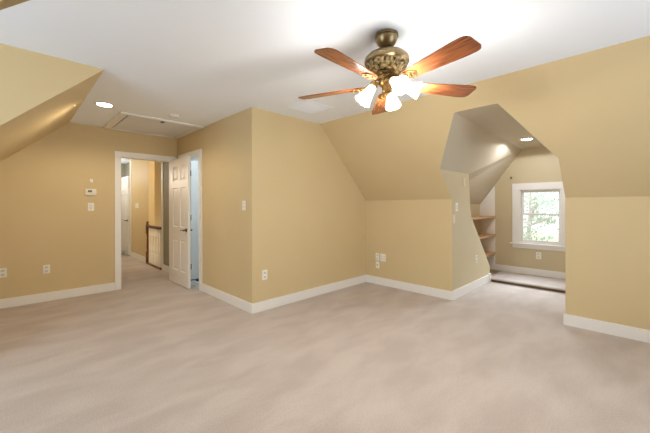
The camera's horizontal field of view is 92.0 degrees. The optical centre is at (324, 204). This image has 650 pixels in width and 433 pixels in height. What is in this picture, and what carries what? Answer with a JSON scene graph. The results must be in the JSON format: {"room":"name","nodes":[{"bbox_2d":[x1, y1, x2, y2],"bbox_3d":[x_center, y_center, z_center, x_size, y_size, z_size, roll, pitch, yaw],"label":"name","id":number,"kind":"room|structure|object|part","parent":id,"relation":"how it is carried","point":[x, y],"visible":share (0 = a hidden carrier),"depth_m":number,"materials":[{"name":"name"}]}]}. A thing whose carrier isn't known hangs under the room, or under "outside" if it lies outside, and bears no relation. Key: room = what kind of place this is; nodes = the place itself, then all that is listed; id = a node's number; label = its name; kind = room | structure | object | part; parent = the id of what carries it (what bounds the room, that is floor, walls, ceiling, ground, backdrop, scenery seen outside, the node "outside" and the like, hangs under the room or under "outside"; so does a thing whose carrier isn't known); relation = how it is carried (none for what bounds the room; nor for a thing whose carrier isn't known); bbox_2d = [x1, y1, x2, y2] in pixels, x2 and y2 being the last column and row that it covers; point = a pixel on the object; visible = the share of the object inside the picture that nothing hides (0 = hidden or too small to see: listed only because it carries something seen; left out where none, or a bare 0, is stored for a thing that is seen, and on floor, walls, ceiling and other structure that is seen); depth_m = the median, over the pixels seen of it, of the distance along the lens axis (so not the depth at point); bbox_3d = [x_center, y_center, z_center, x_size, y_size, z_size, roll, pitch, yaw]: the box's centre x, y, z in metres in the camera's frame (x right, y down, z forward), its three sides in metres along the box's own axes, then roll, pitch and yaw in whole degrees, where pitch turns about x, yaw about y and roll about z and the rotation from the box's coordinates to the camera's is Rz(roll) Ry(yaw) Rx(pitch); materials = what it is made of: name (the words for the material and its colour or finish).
{"room":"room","nodes":[
{"label":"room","id":0,"kind":"room"},
{"bbox_2d":[0,0,28,9],"bbox_3d":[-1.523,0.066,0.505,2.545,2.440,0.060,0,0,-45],"label":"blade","id":1,"kind":"object","parent":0,"point":[1,2],"depth_m":1.01,"materials":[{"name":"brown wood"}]},
{"bbox_2d":[0,43,103,124],"bbox_3d":[-2.886,0.060,1.882,2.545,2.460,0.307,0,0,-45],"label":"wall","id":2,"kind":"structure","parent":0,"point":[28,79],"depth_m":2.38,"materials":[{"name":"yellow paint"}]},
{"bbox_2d":[0,0,103,161],"bbox_3d":[-1.406,-0.644,1.293,1.267,1.159,7.413,0,0,-45],"label":"wall","id":3,"kind":"structure","parent":0,"point":[34,124],"depth_m":3.01,"materials":[{"name":"yellow paint"}]},
{"bbox_2d":[0,122,177,298],"bbox_3d":[-3.507,0.072,4.510,2.663,2.440,0.120,0,0,-45],"label":"wall","id":4,"kind":"structure","parent":0,"point":[45,217],"depth_m":4.33,"materials":[{"name":"yellow paint"}]},
{"bbox_2d":[0,268,6,277],"bbox_3d":[-4.019,0.849,3.910,0.072,0.116,0.009,0,0,-45],"label":"wall outlet","id":5,"kind":"object","parent":4,"relation":"attached to","point":[3,271],"visible":1,"depth_m":3.91,"materials":[{"name":"white plastic"}]},
{"bbox_2d":[43,265,49,273],"bbox_3d":[-3.728,0.863,4.197,0.072,0.116,0.009,0,0,-45],"label":"wall outlet","id":6,"kind":"object","parent":4,"relation":"attached to","point":[46,268],"visible":1,"depth_m":4.20,"materials":[{"name":"white plastic"}]},
{"bbox_2d":[0,282,114,308],"bbox_3d":[-3.789,1.234,4.132,1.725,0.118,0.016,0,0,-45],"label":"baseboard","id":7,"kind":"structure","parent":4,"relation":"attached to","point":[62,294],"depth_m":4.25,"materials":[{"name":"white paint"}]},
{"bbox_2d":[85,189,96,195],"bbox_3d":[-3.383,-0.183,4.529,0.140,0.098,0.026,0,0,-45],"label":"thermostat","id":8,"kind":"object","parent":4,"relation":"attached to","point":[92,192],"visible":1,"depth_m":4.53,"materials":[{"name":"beige plastic"}]},
{"bbox_2d":[88,203,93,210],"bbox_3d":[-3.384,0.030,4.535,0.072,0.116,0.016,0,0,-45],"label":"light switch","id":9,"kind":"object","parent":4,"relation":"attached to","point":[90,205],"visible":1,"depth_m":4.53,"materials":[{"name":"white plastic"}]},
{"bbox_2d":[114,151,176,289],"bbox_3d":[-2.900,0.238,5.097,0.898,2.105,0.140,0,0,-45],"label":"trim","id":10,"kind":"structure","parent":4,"relation":"attached to","point":[118,154],"depth_m":4.78,"materials":[{"name":"white paint"}]},
{"bbox_2d":[121,162,129,176],"bbox_3d":[-5.716,0.078,8.004,1.435,2.440,0.980,0,0,-45],"label":"wall","id":11,"kind":"structure","parent":0,"point":[125,168],"depth_m":8.65,"materials":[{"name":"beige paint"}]},
{"bbox_2d":[131,159,168,265],"bbox_3d":[-3.699,0.073,6.787,0.120,2.440,3.387,0,0,-45],"label":"wall","id":12,"kind":"structure","parent":0,"point":[142,171],"depth_m":7.04,"materials":[{"name":"yellow paint"}]},
{"bbox_2d":[121,176,129,254],"bbox_3d":[-5.237,0.275,8.224,0.151,2.020,0.763,0,0,-45],"label":"door","id":13,"kind":"structure","parent":12,"relation":"in","point":[125,181],"depth_m":8.17,"materials":[{"name":"white paint"}]},
{"bbox_2d":[130,159,162,269],"bbox_3d":[-4.067,0.074,7.072,0.022,2.440,2.485,0,0,-45],"label":"trim","id":14,"kind":"structure","parent":12,"relation":"attached to","point":[130,159],"depth_m":6.23,"materials":[{"name":"white paint"}]},
{"bbox_2d":[130,252,168,272],"bbox_3d":[-3.744,1.234,6.740,0.016,0.118,3.387,0,0,-45],"label":"baseboard","id":15,"kind":"structure","parent":12,"relation":"attached to","point":[132,254],"depth_m":7.21,"materials":[{"name":"white paint"}]},
{"bbox_2d":[154,162,161,255],"bbox_3d":[-3.355,1.372,7.200,0.945,5.040,3.480,0,0,-45],"label":"wall","id":16,"kind":"structure","parent":0,"point":[157,165],"depth_m":8.39,"materials":[{"name":"yellow paint"}]},
{"bbox_2d":[177,109,247,301],"bbox_3d":[-1.690,0.067,4.624,0.120,2.440,2.275,0,0,-45],"label":"wall","id":17,"kind":"structure","parent":0,"point":[223,142],"depth_m":4.17,"materials":[{"name":"yellow paint"}]},
{"bbox_2d":[170,156,191,288],"bbox_3d":[-2.331,0.267,5.036,0.151,2.020,0.763,0,0,-45],"label":"door","id":18,"kind":"structure","parent":17,"relation":"in","point":[180,167],"depth_m":4.97,"materials":[{"name":"white paint"}]},
{"bbox_2d":[178,149,201,290],"bbox_3d":[-2.119,0.226,5.043,0.140,2.125,0.920,0,0,-45],"label":"trim","id":19,"kind":"structure","parent":17,"relation":"attached to","point":[196,154],"depth_m":4.71,"materials":[{"name":"white paint"}]},
{"bbox_2d":[190,161,198,278],"bbox_3d":[-2.023,0.256,5.584,0.751,2.020,0.151,0,0,-45],"label":"door","id":20,"kind":"structure","parent":17,"relation":"in","point":[194,202],"depth_m":5.36,"materials":[{"name":"white paint"}]},
{"bbox_2d":[202,283,252,313],"bbox_3d":[-1.343,1.227,4.179,0.016,0.118,1.391,0,0,-45],"label":"baseboard","id":21,"kind":"structure","parent":17,"relation":"attached to","point":[246,306],"depth_m":4.08,"materials":[{"name":"white paint"}]},
{"bbox_2d":[242,201,245,209],"bbox_3d":[-0.993,0.009,3.822,0.016,0.116,0.072,0,0,-45],"label":"light switch","id":22,"kind":"object","parent":17,"relation":"attached to","point":[243,202],"visible":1,"depth_m":3.81,"materials":[{"name":"white plastic"}]},
{"bbox_2d":[247,107,365,303],"bbox_3d":[-0.127,0.062,4.500,2.168,2.440,0.100,0,0,-45],"label":"wall","id":23,"kind":"structure","parent":0,"point":[306,213],"depth_m":4.20,"materials":[{"name":"yellow paint"}]},
{"bbox_2d":[262,270,266,279],"bbox_3d":[-0.732,0.854,3.821,0.072,0.116,0.009,0,0,-45],"label":"wall outlet","id":24,"kind":"object","parent":23,"relation":"attached to","point":[264,272],"visible":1,"depth_m":3.81,"materials":[{"name":"white plastic"}]},
{"bbox_2d":[253,275,365,313],"bbox_3d":[-0.083,1.223,4.459,2.168,0.118,0.016,0,0,-45],"label":"baseboard","id":25,"kind":"structure","parent":23,"relation":"attached to","point":[290,298],"depth_m":4.25,"materials":[{"name":"white paint"}]},
{"bbox_2d":[0,254,649,432],"bbox_3d":[-1.880,1.345,5.030,8.502,0.124,13.400,0,0,-45],"label":"floor","id":26,"kind":"structure","parent":0,"point":[154,353],"depth_m":2.51,"materials":[{"name":"beige carpet"}]},
{"bbox_2d":[146,221,161,269],"bbox_3d":[-3.583,0.823,6.580,0.088,0.938,0.959,0,0,-45],"label":"balustrade","id":27,"kind":"object","parent":26,"relation":"on","point":[153,260],"visible":1,"depth_m":6.57,"materials":[{"name":"brown wood"}]},
{"bbox_3d":[-3.890,0.824,6.890,0.088,0.938,0.088,0,0,-45],"label":"newel post","id":28,"kind":"part","parent":27,"relation":"part of","materials":[{"name":"brown wood"}]},
{"bbox_3d":[-3.569,0.467,6.565,0.068,0.050,0.915,0,0,-45],"label":"handrail","id":29,"kind":"part","parent":27,"relation":"part of","materials":[{"name":"brown wood"}]},
{"bbox_3d":[-3.556,1.275,6.554,0.070,0.035,0.885,0,0,-45],"label":"rail","id":30,"kind":"part","parent":27,"relation":"part of","materials":[{"name":"brown wood"}]},
{"bbox_2d":[491,271,564,292],"bbox_3d":[3.413,1.241,5.048,0.752,0.063,1.234,0,0,-45],"label":"step","id":31,"kind":"structure","parent":26,"relation":"on","point":[526,280],"depth_m":5.01,"materials":[{"name":"beige carpet"}]},
{"bbox_2d":[0,0,649,163],"bbox_3d":[-3.057,-1.209,3.872,5.106,0.120,13.400,0,0,-45],"label":"ceiling","id":32,"kind":"structure","parent":0,"point":[204,63],"depth_m":2.21,"materials":[{"name":"white paint"}]},
{"bbox_2d":[94,102,114,106],"bbox_3d":[-2.530,-1.145,3.598,0.198,0.010,0.198,0,0,-45],"label":"recessed light","id":33,"kind":"object","parent":32,"relation":"in","point":[102,104],"visible":1,"depth_m":3.58,"materials":[{"name":"white paint"}]},
{"bbox_2d":[103,112,203,138],"bbox_3d":[-2.524,-1.139,4.617,1.048,0.024,1.080,0,0,-45],"label":"attic hatch","id":34,"kind":"object","parent":32,"relation":"attached to","point":[123,121],"visible":1,"depth_m":4.55,"materials":[{"name":"white paint"}]},
{"bbox_3d":[-2.514,-1.143,4.634,0.877,0.011,0.958,0,0,-45],"label":"hatch panel","id":35,"kind":"part","parent":34,"relation":"part of","materials":[{"name":"white paint"}]},
{"bbox_2d":[169,114,178,118],"bbox_3d":[-1.938,-1.133,4.024,0.120,0.040,0.120,0,0,-45],"label":"smoke detector","id":36,"kind":"object","parent":32,"relation":"attached to","point":[175,116],"visible":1,"depth_m":3.99,"materials":[{"name":"white paint"}]},
{"bbox_2d":[285,99,332,114],"bbox_3d":[-0.185,-1.153,3.731,0.430,0.009,0.390,0,0,-45],"label":"ceiling vent","id":37,"kind":"object","parent":32,"relation":"in","point":[306,106],"visible":1,"depth_m":3.71,"materials":[{"name":"white metal"}]},
{"bbox_2d":[298,28,480,114],"bbox_3d":[0.397,-0.913,2.094,1.241,0.492,1.280,0,0,-45],"label":"ceiling fan","id":38,"kind":"object","parent":32,"relation":"hanging from","point":[384,64],"visible":1,"depth_m":2.03,"materials":[{"name":"brown wood"}]},
{"bbox_3d":[0.044,-0.813,2.296,0.500,0.006,0.146,0,12,24],"label":"blade","id":39,"kind":"part","parent":38,"relation":"part of","materials":[{"name":"brown wood"}]},
{"bbox_3d":[0.146,-0.813,1.825,0.146,0.006,0.500,16,11,41],"label":"blade","id":40,"kind":"part","parent":38,"relation":"part of","materials":[{"name":"brown wood"}]},
{"bbox_3d":[0.272,-0.745,2.119,0.140,0.157,0.113,0,0,25],"label":"lamp shade","id":41,"kind":"part","parent":38,"relation":"part of","materials":[{"name":"white glass"}]},
{"bbox_3d":[0.348,-0.809,2.136,0.091,0.050,0.057,0,0,-21],"label":"lamp arm","id":42,"kind":"part","parent":38,"relation":"part of","materials":[{"name":"gold metal"}]},
{"bbox_3d":[0.461,-0.814,2.538,0.146,0.006,0.500,-12,-1,6],"label":"blade","id":43,"kind":"part","parent":38,"relation":"part of","materials":[{"name":"brown wood"}]},
{"bbox_3d":[0.476,-0.753,2.277,0.154,0.147,0.114,0,0,-45],"label":"lamp shade","id":44,"kind":"part","parent":38,"relation":"part of","materials":[{"name":"white glass"}]},
{"bbox_3d":[0.473,-0.758,1.979,0.114,0.141,0.157,0,0,4],"label":"lamp shade","id":45,"kind":"part","parent":38,"relation":"part of","materials":[{"name":"white glass"}]},
{"bbox_3d":[0.584,-0.777,2.116,0.159,0.114,0.116,0,0,-17],"label":"lamp shade","id":46,"kind":"part","parent":38,"relation":"part of","materials":[{"name":"white glass"}]},
{"bbox_3d":[0.625,-0.815,1.776,0.146,0.006,0.500,14,-7,-29],"label":"blade","id":47,"kind":"part","parent":38,"relation":"part of","materials":[{"name":"brown wood"}]},
{"bbox_3d":[0.820,-0.815,2.217,0.500,0.006,0.146,0,-12,-12],"label":"blade","id":48,"kind":"part","parent":38,"relation":"part of","materials":[{"name":"brown wood"}]},
{"bbox_2d":[440,169,489,290],"bbox_3d":[2.059,0.413,4.628,1.843,1.727,0.110,0,0,-45],"label":"wall","id":49,"kind":"structure","parent":0,"point":[466,243],"depth_m":4.46,"materials":[{"name":"paint"}]},
{"bbox_2d":[452,273,490,299],"bbox_3d":[2.193,1.207,4.743,1.466,0.138,0.140,0,0,-45],"label":"baseboard","id":50,"kind":"structure","parent":49,"relation":"attached to","point":[465,289],"depth_m":4.62,"materials":[{"name":"white paint"}]},
{"bbox_2d":[470,204,479,232],"bbox_3d":[2.329,0.445,5.218,2.050,1.660,0.349,0,0,-45],"label":"wall","id":51,"kind":"structure","parent":0,"point":[474,208],"depth_m":5.89,"materials":[{"name":"paint"}]},
{"bbox_2d":[471,186,495,263],"bbox_3d":[2.389,0.378,5.241,1.928,1.455,0.281,0,0,-45],"label":"shelf unit","id":52,"kind":"object","parent":51,"relation":"attached to","point":[487,216],"visible":0.43,"depth_m":5.87,"materials":[{"name":"white paint"}]},
{"bbox_3d":[3.063,0.376,5.920,0.016,1.455,0.264,0,0,-45],"label":"panel","id":53,"kind":"part","parent":52,"relation":"part of","materials":[{"name":"white paint"}]},
{"bbox_2d":[440,113,521,203],"bbox_3d":[2.150,-0.521,4.678,3.060,1.027,0.849,0,0,-45],"label":"wall","id":54,"kind":"structure","parent":0,"point":[471,149],"depth_m":4.43,"materials":[{"name":"beige paint"}]},
{"bbox_2d":[320,35,649,200],"bbox_3d":[2.099,-0.654,3.091,1.123,1.159,5.038,0,0,-45],"label":"wall","id":55,"kind":"structure","parent":0,"point":[591,110],"depth_m":2.93,"materials":[{"name":"yellow paint"}]},
{"bbox_2d":[454,103,544,148],"bbox_3d":[2.610,-1.016,4.283,3.160,0.080,0.552,0,0,-45],"label":"ceiling","id":56,"kind":"structure","parent":0,"point":[493,118],"depth_m":3.80,"materials":[{"name":"beige paint"}]},
{"bbox_2d":[520,138,533,140],"bbox_3d":[3.002,-0.971,4.669,0.188,0.010,0.188,0,0,-45],"label":"recessed light","id":57,"kind":"object","parent":56,"relation":"in","point":[524,139],"visible":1,"depth_m":4.65,"materials":[{"name":"white paint"}]},
{"bbox_2d":[366,196,649,329],"bbox_3d":[2.488,0.599,3.472,0.100,1.351,5.038,0,0,-45],"label":"wall","id":58,"kind":"structure","parent":0,"point":[608,238],"depth_m":3.24,"materials":[{"name":"yellow paint"}]},
{"bbox_2d":[380,254,385,261],"bbox_3d":[0.917,0.839,4.976,0.016,0.118,0.100,0,0,-45],"label":"wall outlet","id":59,"kind":"object","parent":58,"relation":"attached to","point":[382,256],"visible":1,"depth_m":4.97,"materials":[{"name":"white plastic"}]},
{"bbox_2d":[366,275,452,300],"bbox_3d":[1.198,1.220,4.694,0.016,0.118,1.451,0,0,-45],"label":"baseboard","id":60,"kind":"structure","parent":58,"relation":"attached to","point":[430,291],"depth_m":4.61,"materials":[{"name":"white paint"}]},
{"bbox_2d":[563,314,649,342],"bbox_3d":[3.380,1.213,2.490,0.016,0.118,2.389,0,0,-45],"label":"baseboard","id":61,"kind":"structure","parent":58,"relation":"attached to","point":[643,335],"depth_m":3.08,"materials":[{"name":"white paint"}]},
{"bbox_2d":[484,147,564,272],"bbox_3d":[3.607,0.147,5.468,0.120,2.350,1.900,0,0,-45],"label":"wall","id":62,"kind":"structure","parent":0,"point":[531,165],"depth_m":5.51,"materials":[{"name":"paint"}]},
{"bbox_2d":[489,264,564,278],"bbox_3d":[3.541,1.154,5.442,0.016,0.109,1.613,0,0,-45],"label":"baseboard","id":63,"kind":"structure","parent":62,"relation":"attached to","point":[546,273],"depth_m":5.43,"materials":[{"name":"white paint"}]},
{"bbox_2d":[510,182,564,251],"bbox_3d":[3.677,0.192,5.359,0.175,1.139,0.883,0,0,-45],"label":"window","id":64,"kind":"structure","parent":62,"relation":"in","point":[518,190],"depth_m":5.41,"materials":[{"name":"white paint"}]},
{"bbox_3d":[3.647,0.683,5.327,0.085,0.022,0.883,0,0,-45],"label":"sill","id":65,"kind":"part","parent":64,"relation":"part of","materials":[{"name":"white paint"}]},
{"bbox_3d":[3.697,0.204,5.378,0.120,0.935,0.595,0,0,-45],"label":"frame","id":66,"kind":"part","parent":64,"relation":"part of","materials":[{"name":"white paint"}]},
{"bbox_3d":[3.697,0.400,5.378,0.030,0.503,0.567,0,0,-45],"label":"sash","id":67,"kind":"part","parent":64,"relation":"part of","materials":[{"name":"white paint"}]},
{"bbox_3d":[3.721,-0.033,5.402,0.030,0.434,0.567,0,0,-45],"label":"sash","id":68,"kind":"part","parent":64,"relation":"part of","materials":[{"name":"white paint"}]},
{"bbox_2d":[536,252,540,258],"bbox_3d":[3.640,0.867,5.344,0.009,0.116,0.072,0,0,-45],"label":"wall outlet","id":69,"kind":"object","parent":62,"relation":"attached to","point":[538,254],"visible":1,"depth_m":5.34,"materials":[{"name":"white plastic"}]},
{"bbox_2d":[559,162,565,295],"bbox_3d":[3.243,0.384,3.937,2.553,1.777,0.110,0,0,-45],"label":"wall","id":70,"kind":"structure","parent":0,"point":[559,162],"depth_m":3.33,"materials":[{"name":"paint"}]},
{"label":"outside","id":71,"kind":"structure","parent":0,"visible":0},
{"bbox_2d":[524,231,558,241],"bbox_3d":[22.243,4.468,25.517,52.500,0.100,55.000,0,0,-45],"label":"ground","id":72,"kind":"structure","parent":71,"point":[556,236],"depth_m":43.48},
{"bbox_2d":[524,192,556,233],"bbox_3d":[8.952,1.251,15.794,4.881,6.419,4.768,0,0,-21],"label":"tree","id":73,"kind":"object","parent":72,"relation":"on","point":[543,210],"visible":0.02,"depth_m":15.12,"materials":[{"name":"green plant"}]},
{"bbox_2d":[524,192,558,241],"bbox_3d":[7.073,1.528,10.398,4.804,5.877,4.860,0,0,-9],"label":"tree","id":74,"kind":"object","parent":72,"relation":"on","point":[547,201],"visible":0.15,"depth_m":9.71,"materials":[{"name":"green leaves"}]},
{"bbox_2d":[533,192,558,226],"bbox_3d":[27.062,0.683,35.809,7.511,7.450,7.407,0,0,-45],"label":"tree","id":75,"kind":"object","parent":72,"relation":"on","point":[548,220],"visible":0.06,"depth_m":35.57,"materials":[{"name":"green plant"}]}
]}

